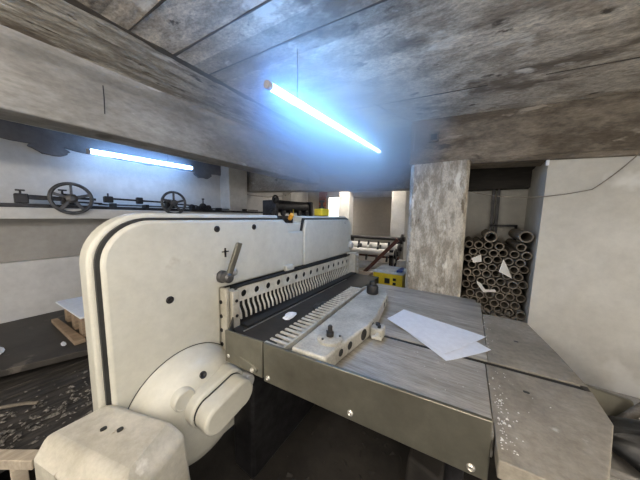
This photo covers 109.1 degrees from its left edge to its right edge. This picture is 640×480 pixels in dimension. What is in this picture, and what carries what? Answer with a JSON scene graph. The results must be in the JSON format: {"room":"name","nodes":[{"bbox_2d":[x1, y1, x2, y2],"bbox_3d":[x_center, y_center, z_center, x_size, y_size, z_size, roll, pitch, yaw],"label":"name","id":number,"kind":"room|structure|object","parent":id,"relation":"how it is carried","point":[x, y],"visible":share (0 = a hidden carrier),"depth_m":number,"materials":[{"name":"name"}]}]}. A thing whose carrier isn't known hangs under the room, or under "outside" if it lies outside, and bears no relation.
{"room":"print shop","nodes":[
{"label":"print shop","id":0,"kind":"room"},
{"bbox_2d":[0,138,307,261],"bbox_3d":[-2.692,-0.236,3.492,0.300,2.800,10.000,4,7,32],"label":"wall","id":1,"kind":"structure","parent":0,"point":[23,167],"depth_m":2.94,"materials":[{"name":"white paint"}]},
{"bbox_2d":[0,255,81,323],"bbox_3d":[-2.533,0.650,3.474,0.100,1.045,10.000,4,7,32],"label":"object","id":2,"kind":"structure","parent":1,"relation":"attached to","point":[28,288],"depth_m":2.49,"materials":[{"name":"white paint"}]},
{"bbox_2d":[27,142,69,156],"bbox_3d":[-3.024,-1.010,2.550,0.048,0.120,0.312,4,7,32],"label":"trim","id":3,"kind":"structure","parent":1,"relation":"attached to","point":[43,148],"depth_m":2.53,"materials":[{"name":"metal"}]},
{"bbox_2d":[0,219,108,262],"bbox_3d":[-2.565,-0.100,3.424,0.008,0.455,10.000,4,7,32],"label":"trim","id":4,"kind":"structure","parent":1,"relation":"attached to","point":[20,239],"depth_m":2.56,"materials":[{"name":"paint"}]},
{"bbox_2d":[0,119,220,175],"bbox_3d":[-2.533,-1.353,3.285,0.045,0.533,10.000,4,7,32],"label":"trim","id":5,"kind":"structure","parent":1,"relation":"attached to","point":[9,130],"depth_m":2.75,"materials":[{"name":"concrete"}]},
{"bbox_2d":[0,207,314,218],"bbox_3d":[-2.395,-0.365,3.290,0.400,0.110,10.000,4,7,32],"label":"trim","id":6,"kind":"structure","parent":1,"relation":"attached to","point":[5,212],"depth_m":2.45,"materials":[{"name":"white paint"}]},
{"bbox_2d":[0,203,262,212],"bbox_3d":[-2.380,-0.440,3.094,0.135,0.077,5.100,4,7,32],"label":"rail","id":7,"kind":"object","parent":6,"relation":"on","point":[111,206],"visible":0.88,"depth_m":2.82,"materials":[{"name":"black metal"}]},
{"bbox_2d":[13,182,101,214],"bbox_3d":[-2.704,-0.440,2.412,0.187,0.340,0.635,4,7,32],"label":"handwheel","id":8,"kind":"object","parent":7,"relation":"attached to","point":[65,200],"visible":1,"depth_m":2.38,"materials":[{"name":"grey metal"}]},
{"bbox_2d":[103,191,196,212],"bbox_3d":[-2.227,-0.520,3.155,0.187,0.340,1.120,4,7,32],"label":"handwheel","id":9,"kind":"object","parent":7,"relation":"attached to","point":[167,203],"visible":0.94,"depth_m":3.18,"materials":[{"name":"grey metal"}]},
{"bbox_2d":[188,198,212,211],"bbox_3d":[-1.898,-0.556,3.629,0.070,0.212,0.365,4,7,32],"label":"cluster","id":10,"kind":"object","parent":7,"relation":"attached to","point":[202,207],"visible":1,"depth_m":3.63,"materials":[{"name":"black metal"}]},
{"bbox_2d":[193,169,211,178],"bbox_3d":[-2.075,-1.165,4.026,0.048,0.156,0.318,4,7,32],"label":"trim","id":11,"kind":"structure","parent":1,"relation":"attached to","point":[200,173],"depth_m":4.00,"materials":[{"name":"metal"}]},
{"bbox_2d":[220,166,247,212],"bbox_3d":[-1.688,-0.304,4.523,0.280,2.750,0.420,4,7,32],"label":"pillar","id":12,"kind":"structure","parent":1,"relation":"attached to","point":[233,182],"depth_m":4.32,"materials":[{"name":"grey paint"}]},
{"bbox_2d":[283,192,303,213],"bbox_3d":[-0.706,-0.448,6.054,0.280,2.750,0.530,4,7,32],"label":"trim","id":13,"kind":"structure","parent":1,"relation":"attached to","point":[294,196],"depth_m":5.82,"materials":[{"name":"grey paint"}]},
{"bbox_2d":[247,167,410,192],"bbox_3d":[-0.054,-1.215,3.913,3.570,0.875,0.300,4,7,32],"label":"beam","id":14,"kind":"structure","parent":1,"relation":"attached to","point":[398,179],"depth_m":3.51,"materials":[{"name":"grey concrete"}]},
{"bbox_2d":[0,24,319,184],"bbox_3d":[-1.861,-0.969,0.954,0.320,0.610,6.750,4,7,32],"label":"beam","id":15,"kind":"structure","parent":0,"point":[44,85],"depth_m":1.56,"materials":[{"name":"grey wood"}]},
{"bbox_2d":[0,0,325,165],"bbox_3d":[-1.454,-1.379,2.889,2.877,0.375,10.500,4,7,32],"label":"ceiling","id":16,"kind":"structure","parent":0,"point":[59,24],"depth_m":1.32,"materials":[{"name":"wood"}]},
{"bbox_2d":[86,148,193,169],"bbox_3d":[-2.310,-1.142,3.067,0.062,0.229,1.201,4,7,32],"label":"lamp","id":17,"kind":"object","parent":16,"relation":"hanging from","point":[88,150],"visible":0.98,"depth_m":2.94,"materials":[{"name":"grey paint"}]},
{"bbox_2d":[0,404,500,479],"bbox_3d":[0.586,1.428,1.844,7.800,0.100,10.500,4,7,32],"label":"floor","id":18,"kind":"structure","parent":0,"point":[303,454],"depth_m":1.48,"materials":[{"name":"concrete"}]},
{"bbox_2d":[0,449,38,479],"bbox_3d":[-1.711,1.224,1.113,0.717,0.400,0.071,1,6,0],"label":"trestle","id":19,"kind":"object","parent":18,"relation":"on","point":[19,462],"visible":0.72,"depth_m":1.07,"materials":[{"name":"wood"}]},
{"bbox_2d":[0,310,87,376],"bbox_3d":[-2.452,1.089,2.151,1.489,0.440,2.398,4,7,32],"label":"work platform","id":20,"kind":"object","parent":18,"relation":"on","point":[29,343],"visible":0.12,"depth_m":1.93,"materials":[{"name":"wood"}]},
{"bbox_2d":[51,318,85,344],"bbox_3d":[-2.389,0.849,2.154,0.782,0.037,0.070,4,7,31],"label":"timber offcut","id":21,"kind":"object","parent":20,"relation":"on","point":[71,334],"visible":1,"depth_m":2.08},
{"bbox_2d":[56,296,85,336],"bbox_3d":[-2.266,0.738,2.420,0.730,0.206,0.595,4,7,32],"label":"paper stack","id":22,"kind":"object","parent":20,"relation":"on","point":[73,307],"visible":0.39,"depth_m":2.20,"materials":[{"name":"paper"}]},
{"bbox_2d":[0,355,92,472],"bbox_3d":[-1.742,1.189,1.819,1.072,0.325,1.310,4,7,32],"label":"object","id":23,"kind":"structure","parent":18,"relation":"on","point":[13,387],"depth_m":1.53,"materials":[{"name":"wood"}]},
{"bbox_2d":[0,370,92,448],"bbox_3d":[-1.700,1.032,1.507,0.659,0.043,0.707,4,7,32],"label":"chips","id":24,"kind":"object","parent":23,"relation":"on","point":[35,427],"depth_m":1.40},
{"bbox_2d":[263,195,312,220],"bbox_3d":[-0.504,0.242,3.743,0.420,1.849,1.500,4,7,32],"label":"press","id":25,"kind":"object","parent":18,"relation":"on","point":[274,206],"visible":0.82,"depth_m":3.39,"materials":[{"name":"black metal"}]},
{"bbox_2d":[34,213,613,479],"bbox_3d":[0.152,0.632,1.428,2.011,1.558,2.339,4,7,32],"label":"cutter","id":26,"kind":"object","parent":18,"relation":"on","point":[189,339],"visible":1,"depth_m":0.94,"materials":[{"name":"beige metal"}]},
{"bbox_2d":[283,312,296,319],"bbox_3d":[-0.178,0.455,1.379,0.055,0.034,0.100,3,6,21],"label":"paper scrap","id":27,"kind":"object","parent":26,"relation":"on","point":[289,315],"visible":1,"depth_m":1.36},
{"bbox_2d":[314,200,328,215],"bbox_3d":[0.019,-0.328,2.329,0.100,0.164,0.140,4,7,32],"label":"can","id":28,"kind":"object","parent":26,"relation":"on","point":[321,211],"visible":0.99,"depth_m":2.29,"materials":[{"name":"yellow paint"}]},
{"bbox_2d":[388,317,490,360],"bbox_3d":[0.597,0.484,1.201,0.265,0.005,0.436,-1,6,-16],"label":"paper sheet","id":29,"kind":"object","parent":26,"relation":"on","point":[474,348],"visible":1,"depth_m":1.03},
{"bbox_2d":[387,309,484,353],"bbox_3d":[0.588,0.472,1.260,0.330,0.004,0.431,-2,7,-27],"label":"paper sheet","id":30,"kind":"object","parent":29,"relation":"on","point":[445,338],"visible":1,"depth_m":1.19,"materials":[{"name":"paper"}]},
{"bbox_2d":[405,322,550,455],"bbox_3d":[0.760,0.508,0.991,0.878,0.005,0.483,-2,7,-28],"label":"crumbs","id":31,"kind":"object","parent":26,"relation":"on","point":[499,400],"visible":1,"depth_m":0.68,"materials":[{"name":"white paper"}]},
{"bbox_2d":[278,420,400,479],"bbox_3d":[0.117,1.409,1.380,0.608,0.019,1.145,4,7,32],"label":"debris","id":32,"kind":"object","parent":18,"relation":"on","point":[371,473],"visible":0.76,"depth_m":1.46,"materials":[{"name":"paper"}]},
{"bbox_2d":[350,234,405,268],"bbox_3d":[0.894,0.523,3.986,1.012,1.275,0.540,4,7,32],"label":"machine","id":33,"kind":"object","parent":18,"relation":"on","point":[372,249],"visible":0.57,"depth_m":3.79,"materials":[{"name":"black metal"}]},
{"bbox_2d":[363,239,398,270],"bbox_3d":[0.716,0.572,3.599,0.982,1.250,0.050,4,7,32],"label":"rail","id":34,"kind":"object","parent":18,"relation":"on","point":[395,241],"visible":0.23,"depth_m":3.40,"materials":[{"name":"red metal"}]},
{"bbox_2d":[405,448,443,479],"bbox_3d":[0.567,1.291,1.218,0.206,0.299,0.179,6,8,41],"label":"stone block","id":35,"kind":"object","parent":18,"relation":"on","point":[420,466],"visible":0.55,"depth_m":1.18,"materials":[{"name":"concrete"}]},
{"bbox_2d":[586,384,639,479],"bbox_3d":[1.484,1.145,0.878,0.810,0.680,0.570,4,7,32],"label":"concrete block","id":36,"kind":"object","parent":18,"relation":"on","point":[620,469],"visible":0.02,"depth_m":0.81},
{"bbox_2d":[587,385,638,419],"bbox_3d":[1.285,0.733,1.020,0.189,0.104,0.057,4,7,32],"label":"sheet","id":37,"kind":"object","parent":36,"relation":"on","point":[612,404],"visible":0.32,"depth_m":1.01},
{"bbox_2d":[607,415,639,471],"bbox_3d":[1.274,0.729,0.743,0.599,0.168,0.282,4,7,32],"label":"bag","id":38,"kind":"object","parent":36,"relation":"on","point":[626,431],"visible":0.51,"depth_m":0.79,"materials":[{"name":"plastic"}]},
{"bbox_2d":[617,402,639,419],"bbox_3d":[1.393,0.698,0.842,0.367,0.158,0.040,5,7,37],"label":"pipe","id":39,"kind":"object","parent":36,"relation":"on","point":[633,412],"visible":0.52,"depth_m":0.93,"materials":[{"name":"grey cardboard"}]},
{"bbox_3d":[0.712,0.885,3.053,0.950,0.740,0.550,4,7,32],"label":"workbench","id":40,"kind":"object","parent":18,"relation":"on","visible":0},
{"bbox_2d":[372,265,405,287],"bbox_3d":[0.873,0.451,2.796,0.360,0.177,0.360,4,7,32],"label":"box","id":41,"kind":"object","parent":40,"relation":"on","point":[396,279],"visible":0.55,"depth_m":2.64,"materials":[{"name":"paint"}]},
{"bbox_2d":[376,265,400,272],"bbox_3d":[0.849,0.352,2.802,0.221,0.016,0.264,5,7,37],"label":"paper stack","id":42,"kind":"object","parent":41,"relation":"on","point":[393,269],"visible":0.86,"depth_m":2.77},
{"bbox_2d":[396,259,405,267],"bbox_3d":[1.082,0.395,2.960,0.150,0.259,0.130,4,7,32],"label":"carton","id":43,"kind":"object","parent":40,"relation":"on","point":[400,263],"visible":0.24,"depth_m":2.91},
{"bbox_2d":[319,192,326,208],"bbox_3d":[0.074,-0.262,6.185,0.200,2.372,0.100,4,7,32],"label":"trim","id":44,"kind":"structure","parent":0,"point":[322,195],"depth_m":6.05,"materials":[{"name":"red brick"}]},
{"bbox_2d":[326,195,338,215],"bbox_3d":[0.387,-0.116,6.040,0.500,2.120,0.070,4,7,32],"label":"window","id":45,"kind":"structure","parent":44,"relation":"attached to","point":[332,201],"depth_m":5.99,"materials":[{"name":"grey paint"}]},
{"bbox_2d":[339,192,353,234],"bbox_3d":[0.511,-0.254,4.535,0.220,2.700,0.200,4,7,32],"label":"pillar","id":46,"kind":"structure","parent":0,"point":[345,198],"depth_m":4.41,"materials":[{"name":"grey paint"}]},
{"bbox_2d":[287,141,410,175],"bbox_3d":[0.452,-1.217,2.867,1.600,0.547,0.890,4,7,32],"label":"beam","id":47,"kind":"structure","parent":0,"point":[327,159],"depth_m":2.93,"materials":[{"name":"grey concrete"}]},
{"bbox_2d":[64,0,639,142],"bbox_3d":[1.854,-0.934,0.865,4.920,0.673,10.604,4,7,32],"label":"ceiling","id":48,"kind":"structure","parent":0,"point":[388,51],"depth_m":1.10,"materials":[{"name":"wood"}]},
{"bbox_2d":[264,49,381,153],"bbox_3d":[0.178,-0.836,1.576,0.040,0.274,1.501,4,7,32],"label":"lamp","id":49,"kind":"object","parent":48,"relation":"hanging from","point":[268,85],"visible":1,"depth_m":1.19,"materials":[{"name":"grey paint"}]},
{"bbox_2d":[373,103,415,151],"bbox_3d":[0.579,-0.848,1.757,0.501,0.247,0.025,-3,7,-33],"label":"cable","id":50,"kind":"object","parent":48,"relation":"attached to","point":[373,103],"visible":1,"depth_m":1.79,"materials":[{"name":"grey plastic"}]},
{"bbox_2d":[308,191,409,267],"bbox_3d":[1.620,-0.407,5.686,5.200,2.800,0.150,4,7,32],"label":"wall","id":51,"kind":"structure","parent":0,"point":[371,216],"depth_m":5.81,"materials":[{"name":"beige paint"}]},
{"bbox_2d":[353,191,391,197],"bbox_3d":[1.406,-1.061,5.315,1.650,0.110,0.200,4,7,32],"label":"beam","id":52,"kind":"structure","parent":0,"point":[384,193],"depth_m":5.31,"materials":[{"name":"grey paint"}]},
{"bbox_2d":[390,191,409,263],"bbox_3d":[1.392,-0.189,4.005,0.240,2.700,0.250,4,7,32],"label":"pillar","id":53,"kind":"structure","parent":0,"point":[400,199],"depth_m":3.88,"materials":[{"name":"grey paint"}]},
{"bbox_2d":[405,159,470,296],"bbox_3d":[1.046,0.355,2.094,0.430,1.995,0.415,4,7,32],"label":"pillar","id":54,"kind":"structure","parent":0,"point":[438,200],"depth_m":1.86,"materials":[{"name":"paint"}]},
{"bbox_2d":[461,189,528,287],"bbox_3d":[1.824,-0.024,2.433,1.330,2.700,0.150,4,7,32],"label":"wall niche","id":55,"kind":"object","parent":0,"point":[512,211],"depth_m":2.33,"materials":[{"name":"grey paint"}]},
{"bbox_2d":[518,156,639,397],"bbox_3d":[2.990,0.480,1.119,3.095,1.990,0.780,4,7,32],"label":"wall","id":56,"kind":"structure","parent":0,"point":[582,293],"depth_m":1.45,"materials":[{"name":"grey paint"}]},
{"bbox_2d":[468,166,535,190],"bbox_3d":[1.764,-0.728,2.226,0.500,0.460,0.150,4,7,32],"label":"beam","id":57,"kind":"structure","parent":56,"relation":"attached to","point":[512,178],"depth_m":2.18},
{"bbox_2d":[410,91,639,168],"bbox_3d":[2.511,-0.813,0.999,3.940,1.025,0.332,4,7,32],"label":"beam","id":58,"kind":"structure","parent":56,"relation":"attached to","point":[603,126],"depth_m":1.52,"materials":[{"name":"brown wood"}]},
{"bbox_2d":[429,131,438,142],"bbox_3d":[0.912,-0.823,1.825,0.070,0.070,0.024,4,7,32],"label":"junction box","id":59,"kind":"object","parent":58,"relation":"attached to","point":[434,136],"visible":1,"depth_m":1.82,"materials":[{"name":"grey plastic"}]},
{"bbox_2d":[470,153,639,197],"bbox_3d":[1.472,-0.402,1.512,0.791,0.234,0.021,4,7,32],"label":"cable","id":60,"kind":"object","parent":56,"relation":"attached to","point":[638,153],"visible":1,"depth_m":1.44,"materials":[{"name":"black rubber"}]},
{"bbox_3d":[1.537,0.991,2.131,0.440,0.735,0.825,4,7,32],"label":"trim","id":61,"kind":"structure","parent":0,"visible":0},
{"bbox_2d":[487,310,496,315],"bbox_3d":[1.528,0.595,2.050,0.060,0.060,0.550,4,7,32],"label":"cardboard tube","id":62,"kind":"object","parent":61,"relation":"on","point":[492,312],"visible":0.12,"depth_m":1.84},
{"bbox_2d":[483,300,492,310],"bbox_3d":[1.524,0.533,2.097,0.062,0.061,0.550,4,7,32],"label":"cardboard tube","id":63,"kind":"object","parent":62,"relation":"on","point":[487,305],"visible":0.33,"depth_m":1.89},
{"bbox_2d":[479,293,487,302],"bbox_3d":[1.504,0.474,2.119,0.060,0.061,0.550,4,7,32],"label":"cardboard tube","id":64,"kind":"object","parent":63,"relation":"on","point":[484,299],"visible":0.41,"depth_m":1.91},
{"bbox_2d":[475,287,483,297],"bbox_3d":[1.437,0.421,2.069,0.059,0.059,0.550,4,7,32],"label":"cardboard tube","id":65,"kind":"object","parent":64,"relation":"on","point":[479,293],"visible":0.52,"depth_m":1.86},
{"bbox_2d":[477,281,495,291],"bbox_3d":[1.299,0.370,1.783,0.130,0.085,0.016,4,7,32],"label":"paper scrap","id":66,"kind":"object","parent":65,"relation":"on","point":[478,283],"visible":1,"depth_m":1.79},
{"bbox_2d":[493,304,502,312],"bbox_3d":[1.581,0.537,2.065,0.061,0.060,0.550,4,7,32],"label":"cardboard tube","id":67,"kind":"object","parent":62,"relation":"on","point":[499,307],"visible":0.34,"depth_m":1.85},
{"bbox_2d":[488,296,498,306],"bbox_3d":[1.531,0.482,2.041,0.061,0.061,0.550,4,7,32],"label":"cardboard tube","id":68,"kind":"object","parent":67,"relation":"on","point":[493,301],"visible":0.46,"depth_m":1.83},
{"bbox_2d":[484,288,493,297],"bbox_3d":[1.524,0.420,2.083,0.061,0.061,0.550,4,7,32],"label":"cardboard tube","id":69,"kind":"object","parent":68,"relation":"on","point":[487,294],"visible":0.34,"depth_m":1.87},
{"bbox_2d":[482,279,489,288],"bbox_3d":[1.492,0.362,2.086,0.062,0.061,0.550,4,7,32],"label":"cardboard tube","id":70,"kind":"object","parent":69,"relation":"on","point":[485,285],"visible":0.2,"depth_m":1.89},
{"bbox_2d":[476,270,484,283],"bbox_3d":[1.443,0.306,2.065,0.059,0.059,0.550,4,7,32],"label":"cardboard tube","id":71,"kind":"object","parent":70,"relation":"on","point":[481,279],"visible":0.44,"depth_m":1.87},
{"bbox_2d":[481,265,490,277],"bbox_3d":[1.480,0.251,2.055,0.061,0.062,0.550,4,7,32],"label":"cardboard tube","id":72,"kind":"object","parent":71,"relation":"on","point":[486,273],"visible":0.51,"depth_m":1.85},
{"bbox_2d":[477,259,486,270],"bbox_3d":[1.445,0.193,2.054,0.060,0.061,0.550,4,7,32],"label":"cardboard tube","id":73,"kind":"object","parent":72,"relation":"on","point":[482,266],"visible":0.57,"depth_m":1.86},
{"bbox_2d":[486,261,496,270],"bbox_3d":[1.507,0.196,2.029,0.059,0.059,0.550,4,7,32],"label":"cardboard tube","id":74,"kind":"object","parent":72,"relation":"on","point":[492,267],"visible":0.52,"depth_m":1.82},
{"bbox_2d":[481,252,492,263],"bbox_3d":[1.477,0.138,2.036,0.061,0.060,0.550,4,7,32],"label":"cardboard tube","id":75,"kind":"object","parent":74,"relation":"on","point":[487,259],"visible":0.56,"depth_m":1.85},
{"bbox_2d":[477,246,486,255],"bbox_3d":[1.474,0.076,2.085,0.059,0.059,0.550,4,7,32],"label":"cardboard tube","id":76,"kind":"object","parent":75,"relation":"on","point":[482,251],"visible":0.57,"depth_m":1.89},
{"bbox_2d":[473,237,482,248],"bbox_3d":[1.439,0.018,2.084,0.061,0.062,0.550,4,7,32],"label":"cardboard tube","id":77,"kind":"object","parent":76,"relation":"on","point":[477,242],"visible":1,"depth_m":1.96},
{"bbox_2d":[480,237,492,248],"bbox_3d":[1.508,0.020,2.071,0.061,0.062,0.550,4,7,32],"label":"cardboard tube","id":78,"kind":"object","parent":76,"relation":"on","point":[488,245],"visible":0.73,"depth_m":1.92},
{"bbox_2d":[481,229,497,241],"bbox_3d":[1.455,-0.043,1.970,0.084,0.083,0.500,4,7,32],"label":"cardboard tube","id":79,"kind":"object","parent":78,"relation":"on","point":[493,236],"visible":1,"depth_m":1.85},
{"bbox_2d":[486,247,498,256],"bbox_3d":[1.504,0.084,2.011,0.060,0.061,0.550,4,7,32],"label":"cardboard tube","id":80,"kind":"object","parent":75,"relation":"on","point":[492,252],"visible":0.61,"depth_m":1.82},
{"bbox_2d":[492,240,503,249],"bbox_3d":[1.534,0.029,1.990,0.058,0.059,0.550,4,7,32],"label":"cardboard tube","id":81,"kind":"object","parent":80,"relation":"on","point":[498,245],"visible":0.64,"depth_m":1.81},
{"bbox_2d":[481,308,516,319],"bbox_3d":[1.364,0.589,1.745,0.255,0.137,0.046,4,7,32],"label":"cardboard tube","id":82,"kind":"object","parent":61,"relation":"on","point":[484,309],"visible":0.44,"depth_m":1.73,"materials":[{"name":"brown cardboard"}]},
{"bbox_2d":[488,189,517,239],"bbox_3d":[1.811,0.044,2.280,0.220,1.125,0.030,4,7,32],"label":"metal rack","id":83,"kind":"object","parent":61,"relation":"on","point":[491,224],"visible":0.34,"depth_m":2.27,"materials":[{"name":"black metal"}]},
{"bbox_3d":[1.666,0.600,2.022,0.059,0.060,0.550,-22,-7,32],"label":"cardboard tube","id":84,"kind":"object","parent":61,"relation":"on","visible":0},
{"bbox_2d":[503,305,513,315],"bbox_3d":[1.623,0.543,2.009,0.059,0.059,0.550,4,7,32],"label":"cardboard tube","id":85,"kind":"object","parent":84,"relation":"on","point":[509,308],"visible":0.38,"depth_m":1.79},
{"bbox_2d":[498,298,508,307],"bbox_3d":[1.593,0.485,2.015,0.059,0.059,0.550,4,7,32],"label":"cardboard tube","id":86,"kind":"object","parent":85,"relation":"on","point":[504,303],"visible":0.44,"depth_m":1.80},
{"bbox_2d":[493,290,504,300],"bbox_3d":[1.568,0.426,2.031,0.062,0.062,0.550,4,7,32],"label":"cardboard tube","id":87,"kind":"object","parent":86,"relation":"on","point":[500,296],"visible":0.44,"depth_m":1.81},
{"bbox_2d":[489,283,499,292],"bbox_3d":[1.534,0.368,2.031,0.058,0.059,0.550,4,7,32],"label":"cardboard tube","id":88,"kind":"object","parent":87,"relation":"on","point":[496,287],"visible":0.37,"depth_m":1.81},
{"bbox_2d":[485,274,495,285],"bbox_3d":[1.503,0.310,2.037,0.061,0.060,0.550,4,7,32],"label":"cardboard tube","id":89,"kind":"object","parent":88,"relation":"on","point":[490,281],"visible":0.52,"depth_m":1.82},
{"bbox_2d":[498,284,510,293],"bbox_3d":[1.603,0.370,2.019,0.060,0.060,0.550,4,7,32],"label":"cardboard tube","id":90,"kind":"object","parent":87,"relation":"on","point":[505,289],"visible":0.4,"depth_m":1.81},
{"bbox_2d":[494,275,505,285],"bbox_3d":[1.581,0.311,2.037,0.062,0.061,0.550,4,7,32],"label":"cardboard tube","id":91,"kind":"object","parent":90,"relation":"on","point":[500,280],"visible":0.48,"depth_m":1.83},
{"bbox_2d":[513,306,525,319],"bbox_3d":[1.661,0.550,1.947,0.060,0.060,0.550,4,7,32],"label":"cardboard tube","id":92,"kind":"object","parent":84,"relation":"on","point":[519,313],"visible":0.42,"depth_m":1.74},
{"bbox_2d":[507,299,519,309],"bbox_3d":[1.658,0.488,1.996,0.060,0.060,0.550,4,7,32],"label":"cardboard tube","id":93,"kind":"object","parent":92,"relation":"on","point":[514,304],"visible":0.44,"depth_m":1.79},
{"bbox_2d":[503,291,514,300],"bbox_3d":[1.641,0.428,2.023,0.059,0.059,0.550,4,7,32],"label":"cardboard tube","id":94,"kind":"object","parent":93,"relation":"on","point":[509,296],"visible":0.43,"depth_m":1.81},
{"bbox_2d":[514,293,525,302],"bbox_3d":[1.697,0.432,1.989,0.060,0.061,0.550,4,7,32],"label":"cardboard tube","id":95,"kind":"object","parent":93,"relation":"on","point":[521,298],"visible":0.44,"depth_m":1.78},
{"bbox_2d":[510,287,521,295],"bbox_3d":[1.658,0.375,1.982,0.061,0.062,0.550,4,7,32],"label":"cardboard tube","id":96,"kind":"object","parent":95,"relation":"on","point":[517,291],"visible":0.39,"depth_m":1.76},
{"bbox_2d":[505,277,517,288],"bbox_3d":[1.604,0.320,1.953,0.061,0.060,0.550,4,7,32],"label":"cardboard tube","id":97,"kind":"object","parent":96,"relation":"on","point":[512,284],"visible":0.5,"depth_m":1.75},
{"bbox_2d":[515,279,527,288],"bbox_3d":[1.685,0.320,1.958,0.059,0.060,0.550,4,7,32],"label":"cardboard tube","id":98,"kind":"object","parent":96,"relation":"on","point":[522,284],"visible":0.46,"depth_m":1.74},
{"bbox_2d":[511,272,522,280],"bbox_3d":[1.654,0.262,1.963,0.060,0.060,0.550,4,7,32],"label":"cardboard tube","id":99,"kind":"object","parent":98,"relation":"on","point":[518,277],"visible":0.44,"depth_m":1.75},
{"bbox_2d":[507,263,518,273],"bbox_3d":[1.613,0.205,1.953,0.060,0.060,0.550,4,7,32],"label":"cardboard tube","id":100,"kind":"object","parent":99,"relation":"on","point":[513,268],"visible":0.49,"depth_m":1.75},
{"bbox_2d":[499,259,511,277],"bbox_3d":[1.398,0.214,1.715,0.081,0.140,0.010,5,7,39],"label":"paper scrap","id":101,"kind":"object","parent":100,"relation":"attached to","point":[504,269],"visible":1,"depth_m":1.72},
{"bbox_2d":[500,255,513,265],"bbox_3d":[1.597,0.145,1.982,0.061,0.061,0.550,4,7,32],"label":"cardboard tube","id":102,"kind":"object","parent":100,"relation":"on","point":[508,260],"visible":0.44,"depth_m":1.79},
{"bbox_2d":[493,246,507,256],"bbox_3d":[1.594,0.083,2.030,0.061,0.061,0.550,4,7,32],"label":"cardboard tube","id":103,"kind":"object","parent":102,"relation":"on","point":[503,253],"visible":0.49,"depth_m":1.82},
{"bbox_2d":[508,255,525,266],"bbox_3d":[1.640,0.151,1.927,0.060,0.060,0.550,4,7,32],"label":"cardboard tube","id":104,"kind":"object","parent":100,"relation":"on","point":[519,262],"visible":0.52,"depth_m":1.73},
{"bbox_2d":[504,244,519,257],"bbox_3d":[1.635,0.089,1.974,0.060,0.060,0.550,4,7,32],"label":"cardboard tube","id":105,"kind":"object","parent":104,"relation":"on","point":[513,253],"visible":0.78,"depth_m":1.81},
{"bbox_2d":[510,246,532,259],"bbox_3d":[1.670,0.096,1.907,0.062,0.062,0.550,4,7,32],"label":"cardboard tube","id":106,"kind":"object","parent":104,"relation":"on","point":[525,255],"visible":0.54,"depth_m":1.71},
{"bbox_2d":[506,238,526,251],"bbox_3d":[1.656,0.035,1.938,0.060,0.060,0.550,4,7,32],"label":"cardboard tube","id":107,"kind":"object","parent":106,"relation":"on","point":[515,244],"visible":1,"depth_m":1.81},
{"bbox_2d":[508,229,533,242],"bbox_3d":[1.628,-0.042,1.860,0.084,0.083,0.500,4,7,32],"label":"cardboard tube","id":108,"kind":"object","parent":107,"relation":"on","point":[524,236],"visible":1,"depth_m":1.74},
{"bbox_3d":[1.480,0.590,2.096,0.059,0.060,0.550,-9,0,33],"label":"cardboard tube","id":109,"kind":"object","parent":61,"relation":"on","visible":0},
{"label":"cardboard tube","id":110,"kind":"object","parent":109,"relation":"on","visible":0},
{"bbox_2d":[470,289,478,302],"bbox_3d":[1.427,0.473,2.119,0.061,0.061,0.550,4,7,32],"label":"cardboard tube","id":111,"kind":"object","parent":110,"relation":"on","point":[473,297],"visible":0.28,"depth_m":1.91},
{"bbox_2d":[466,282,473,295],"bbox_3d":[1.394,0.414,2.123,0.059,0.059,0.550,4,7,32],"label":"cardboard tube","id":112,"kind":"object","parent":111,"relation":"on","point":[469,290],"visible":0.48,"depth_m":1.92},
{"bbox_2d":[462,274,469,286],"bbox_3d":[1.393,0.352,2.175,0.060,0.060,0.550,4,7,32],"label":"cardboard tube","id":113,"kind":"object","parent":112,"relation":"on","point":[465,282],"visible":0.56,"depth_m":2.00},
{"bbox_2d":[467,268,474,281],"bbox_3d":[1.414,0.298,2.141,0.060,0.061,0.550,4,7,32],"label":"cardboard tube","id":114,"kind":"object","parent":113,"relation":"on","point":[471,278],"visible":0.41,"depth_m":1.92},
{"bbox_2d":[463,260,470,275],"bbox_3d":[1.360,0.244,2.110,0.060,0.060,0.550,4,7,32],"label":"cardboard tube","id":115,"kind":"object","parent":114,"relation":"on","point":[466,269],"visible":0.73,"depth_m":1.95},
{"bbox_2d":[472,262,480,275],"bbox_3d":[1.429,0.246,2.096,0.060,0.060,0.550,4,7,32],"label":"cardboard tube","id":116,"kind":"object","parent":114,"relation":"on","point":[475,271],"visible":0.54,"depth_m":1.89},
{"bbox_2d":[468,255,476,267],"bbox_3d":[1.423,0.184,2.140,0.061,0.062,0.550,4,7,32],"label":"cardboard tube","id":117,"kind":"object","parent":116,"relation":"on","point":[471,264],"visible":0.45,"depth_m":1.94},
{"bbox_2d":[464,247,471,260],"bbox_3d":[1.383,0.127,2.131,0.060,0.061,0.550,4,7,32],"label":"cardboard tube","id":118,"kind":"object","parent":117,"relation":"on","point":[467,256],"visible":0.8,"depth_m":2.00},
{"bbox_2d":[469,243,477,254],"bbox_3d":[1.412,0.072,2.110,0.060,0.060,0.550,4,7,32],"label":"cardboard tube","id":119,"kind":"object","parent":118,"relation":"on","point":[473,250],"visible":0.66,"depth_m":1.91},
{"bbox_2d":[465,236,472,246],"bbox_3d":[1.402,0.011,2.147,0.058,0.059,0.550,4,7,32],"label":"cardboard tube","id":120,"kind":"object","parent":119,"relation":"on","point":[468,240],"visible":1,"depth_m":2.02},
{"bbox_3d":[1.426,0.586,2.132,0.059,0.059,0.550,6,7,32],"label":"cardboard tube","id":121,"kind":"object","parent":61,"relation":"on","visible":0},
{"bbox_3d":[1.384,0.529,2.121,0.059,0.059,0.550,-41,-17,29],"label":"cardboard tube","id":122,"kind":"object","parent":121,"relation":"on","visible":0},
{"bbox_2d":[461,285,468,298],"bbox_3d":[1.363,0.470,2.141,0.060,0.060,0.550,4,7,32],"label":"cardboard tube","id":123,"kind":"object","parent":122,"relation":"on","point":[463,289],"visible":0.37,"depth_m":2.00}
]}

